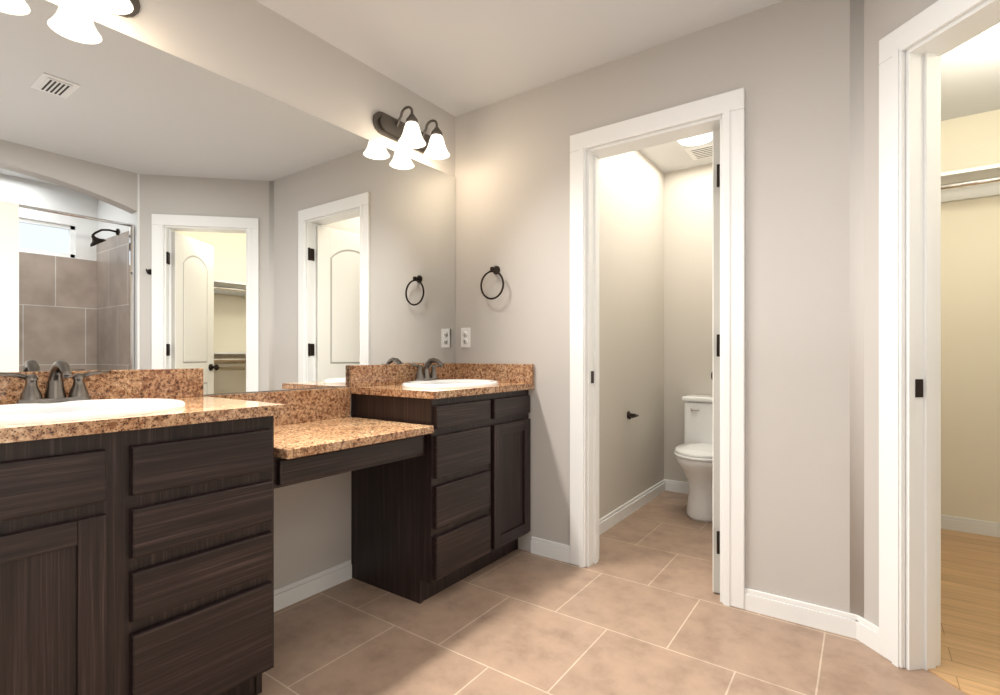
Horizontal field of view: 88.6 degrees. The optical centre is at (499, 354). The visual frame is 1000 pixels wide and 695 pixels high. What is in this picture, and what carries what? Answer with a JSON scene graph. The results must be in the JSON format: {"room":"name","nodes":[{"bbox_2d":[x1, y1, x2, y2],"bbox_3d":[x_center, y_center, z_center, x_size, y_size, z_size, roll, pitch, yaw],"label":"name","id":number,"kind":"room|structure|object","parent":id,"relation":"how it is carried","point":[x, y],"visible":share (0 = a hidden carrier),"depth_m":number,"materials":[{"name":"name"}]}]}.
{"room":"bathroom","nodes":[
{"label":"bathroom","id":0,"kind":"room"},
{"bbox_2d":[47,0,937,626],"bbox_3d":[0.163,-0.180,1.345,2.866,2.440,6.620,0,0,35],"label":"wall","id":1,"kind":"structure","parent":0,"point":[803,74],"depth_m":2.06,"materials":[{"name":"grey paint"}]},
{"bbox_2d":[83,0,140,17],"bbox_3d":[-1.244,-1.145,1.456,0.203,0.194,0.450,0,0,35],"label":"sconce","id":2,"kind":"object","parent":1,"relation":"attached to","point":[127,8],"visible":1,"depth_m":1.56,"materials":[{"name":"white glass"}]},
{"bbox_2d":[0,0,455,394],"bbox_3d":[-1.021,-0.448,1.940,0.005,1.184,2.616,0,0,35],"label":"wall mirror","id":3,"kind":"object","parent":1,"relation":"attached to","point":[160,209],"visible":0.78,"depth_m":1.83,"materials":[{"name":"clear glass"}]},
{"bbox_2d":[274,560,351,611],"bbox_3d":[-0.891,0.998,2.115,0.014,0.085,0.679,0,0,35],"label":"baseboard","id":4,"kind":"structure","parent":1,"relation":"attached to","point":[289,594],"depth_m":2.21,"materials":[{"name":"white paint"}]},
{"bbox_2d":[207,387,433,488],"bbox_3d":[-0.674,0.280,1.960,0.542,0.264,0.684,0,0,35],"label":"vanity desk","id":5,"kind":"object","parent":1,"relation":"attached to","point":[320,433],"visible":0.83,"depth_m":1.92,"materials":[{"name":"stone"}]},
{"bbox_2d":[373,106,449,159],"bbox_3d":[-0.409,-1.145,2.628,0.203,0.194,0.450,0,0,35],"label":"sconce","id":6,"kind":"object","parent":1,"relation":"attached to","point":[409,134],"visible":1,"depth_m":2.58,"materials":[{"name":"white glass"}]},
{"bbox_2d":[461,328,470,347],"bbox_3d":[-0.199,-0.100,2.959,0.070,0.114,0.007,0,0,35],"label":"electrical outlet plate","id":7,"kind":"object","parent":1,"relation":"attached to","point":[465,337],"visible":1,"depth_m":2.96,"materials":[{"name":"white plastic"}]},
{"bbox_2d":[480,266,503,299],"bbox_3d":[-0.035,-0.398,2.813,0.161,0.192,0.054,0,0,35],"label":"towel ring","id":8,"kind":"object","parent":1,"relation":"attached to","point":[495,269],"visible":1,"depth_m":2.81,"materials":[{"name":"brown metal"}]},
{"bbox_2d":[570,88,744,608],"bbox_3d":[0.716,-0.027,2.385,0.798,2.134,0.162,0,0,35],"label":"door frame","id":9,"kind":"structure","parent":1,"relation":"attached to","point":[724,113],"depth_m":2.30,"materials":[{"name":"white paint"}]},
{"bbox_2d":[711,129,719,592],"bbox_3d":[1.067,0.026,2.498,0.178,2.012,0.595,0,0,35],"label":"door","id":10,"kind":"structure","parent":1,"relation":"in","point":[715,375],"depth_m":2.23,"materials":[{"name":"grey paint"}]},
{"bbox_2d":[879,0,999,669],"bbox_3d":[1.456,-0.027,1.412,0.162,2.134,0.778,0,0,-10],"label":"door frame","id":11,"kind":"structure","parent":1,"relation":"attached to","point":[913,50],"depth_m":1.70,"materials":[{"name":"white paint"}]},
{"bbox_2d":[258,491,966,694],"bbox_3d":[0.519,1.090,1.091,3.740,0.100,6.620,0,0,35],"label":"floor","id":12,"kind":"structure","parent":0,"point":[639,608],"depth_m":1.88,"materials":[{"name":"beige tile"}]},
{"bbox_2d":[0,360,286,694],"bbox_3d":[-1.210,0.526,1.207,0.542,1.027,1.202,0,0,35],"label":"bathroom vanity","id":13,"kind":"object","parent":12,"relation":"on","point":[136,532],"visible":1,"depth_m":1.27,"materials":[{"name":"brown wood"}]},
{"bbox_2d":[349,358,533,603],"bbox_3d":[-0.264,0.526,2.537,0.542,1.027,0.767,0,0,35],"label":"bathroom vanity","id":14,"kind":"object","parent":12,"relation":"on","point":[450,507],"visible":1,"depth_m":2.30,"materials":[{"name":"brown wood"}]},
{"bbox_2d":[674,395,712,521],"bbox_3d":[1.394,0.667,3.407,0.450,0.745,0.712,0,0,35],"label":"toilet","id":15,"kind":"object","parent":12,"relation":"on","point":[693,453],"visible":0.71,"depth_m":3.26,"materials":[{"name":"white ceramic"}]},
{"bbox_2d":[256,0,999,172],"bbox_3d":[0.519,-1.450,1.091,3.740,0.100,6.620,0,0,35],"label":"ceiling","id":16,"kind":"structure","parent":0,"point":[455,58],"depth_m":2.29,"materials":[{"name":"white paint"}]},
{"bbox_2d":[678,132,712,145],"bbox_3d":[1.201,-1.349,3.135,0.300,0.102,0.300,0,0,35],"label":"ceiling light","id":17,"kind":"object","parent":16,"relation":"attached to","point":[700,139],"visible":0.31,"depth_m":3.12,"materials":[{"name":"white glass"}]},
{"bbox_2d":[684,143,712,159],"bbox_3d":[1.417,-1.394,3.508,0.240,0.011,0.240,0,0,35],"label":"fan","id":18,"kind":"object","parent":16,"relation":"attached to","point":[700,152],"visible":0.56,"depth_m":3.50,"materials":[{"name":"white plastic"}]},
{"bbox_2d":[599,150,666,518],"bbox_3d":[0.807,-0.180,3.409,0.120,2.440,1.650,0,0,35],"label":"wall","id":19,"kind":"structure","parent":0,"point":[655,294],"depth_m":3.40,"materials":[{"name":"beige paint"}]},
{"bbox_2d":[566,479,665,554],"bbox_3d":[0.827,0.998,3.321,0.014,0.085,1.530,0,0,35],"label":"baseboard","id":20,"kind":"structure","parent":19,"relation":"attached to","point":[614,517],"depth_m":3.32,"materials":[{"name":"white paint"}]},
{"bbox_2d":[627,411,638,418],"bbox_3d":[0.831,0.390,3.268,0.079,0.048,0.180,0,0,35],"label":"paper holder","id":21,"kind":"object","parent":19,"relation":"attached to","point":[630,415],"visible":0.98,"depth_m":3.31,"materials":[{"name":"brown metal"}]},
{"bbox_2d":[667,163,712,481],"bbox_3d":[1.629,-0.180,3.762,0.750,2.440,0.120,0,0,35],"label":"wall","id":22,"kind":"structure","parent":0,"point":[689,190],"depth_m":3.85,"materials":[{"name":"beige paint"}]},
{"bbox_2d":[666,479,688,493],"bbox_3d":[1.582,0.998,3.714,0.750,0.085,0.014,0,0,35],"label":"baseboard","id":23,"kind":"structure","parent":22,"relation":"attached to","point":[671,485],"depth_m":3.88,"materials":[{"name":"white paint"}]},
{"bbox_2d":[928,529,999,694],"bbox_3d":[2.097,1.038,1.997,1.780,0.004,2.374,0,0,35],"label":"floor","id":24,"kind":"structure","parent":0,"point":[970,614],"depth_m":2.06,"materials":[{"name":"beige wood"}]},
{"bbox_2d":[941,109,999,522],"bbox_3d":[2.816,-0.180,3.016,1.770,2.440,0.120,0,0,35],"label":"wall","id":25,"kind":"structure","parent":0,"point":[970,358],"depth_m":2.98,"materials":[{"name":"beige paint"}]},
{"bbox_2d":[941,164,999,202],"bbox_3d":[2.566,-0.959,2.932,1.440,0.098,0.303,0,0,35],"label":"closet shelf","id":26,"kind":"object","parent":25,"relation":"attached to","point":[972,183],"visible":0.46,"depth_m":2.78,"materials":[{"name":"white paint"}]},
{"bbox_2d":[941,515,999,536],"bbox_3d":[2.768,0.998,2.968,1.734,0.085,0.014,0,0,35],"label":"baseboard","id":27,"kind":"structure","parent":25,"relation":"attached to","point":[974,526],"depth_m":2.98,"materials":[{"name":"white paint"}]}
]}

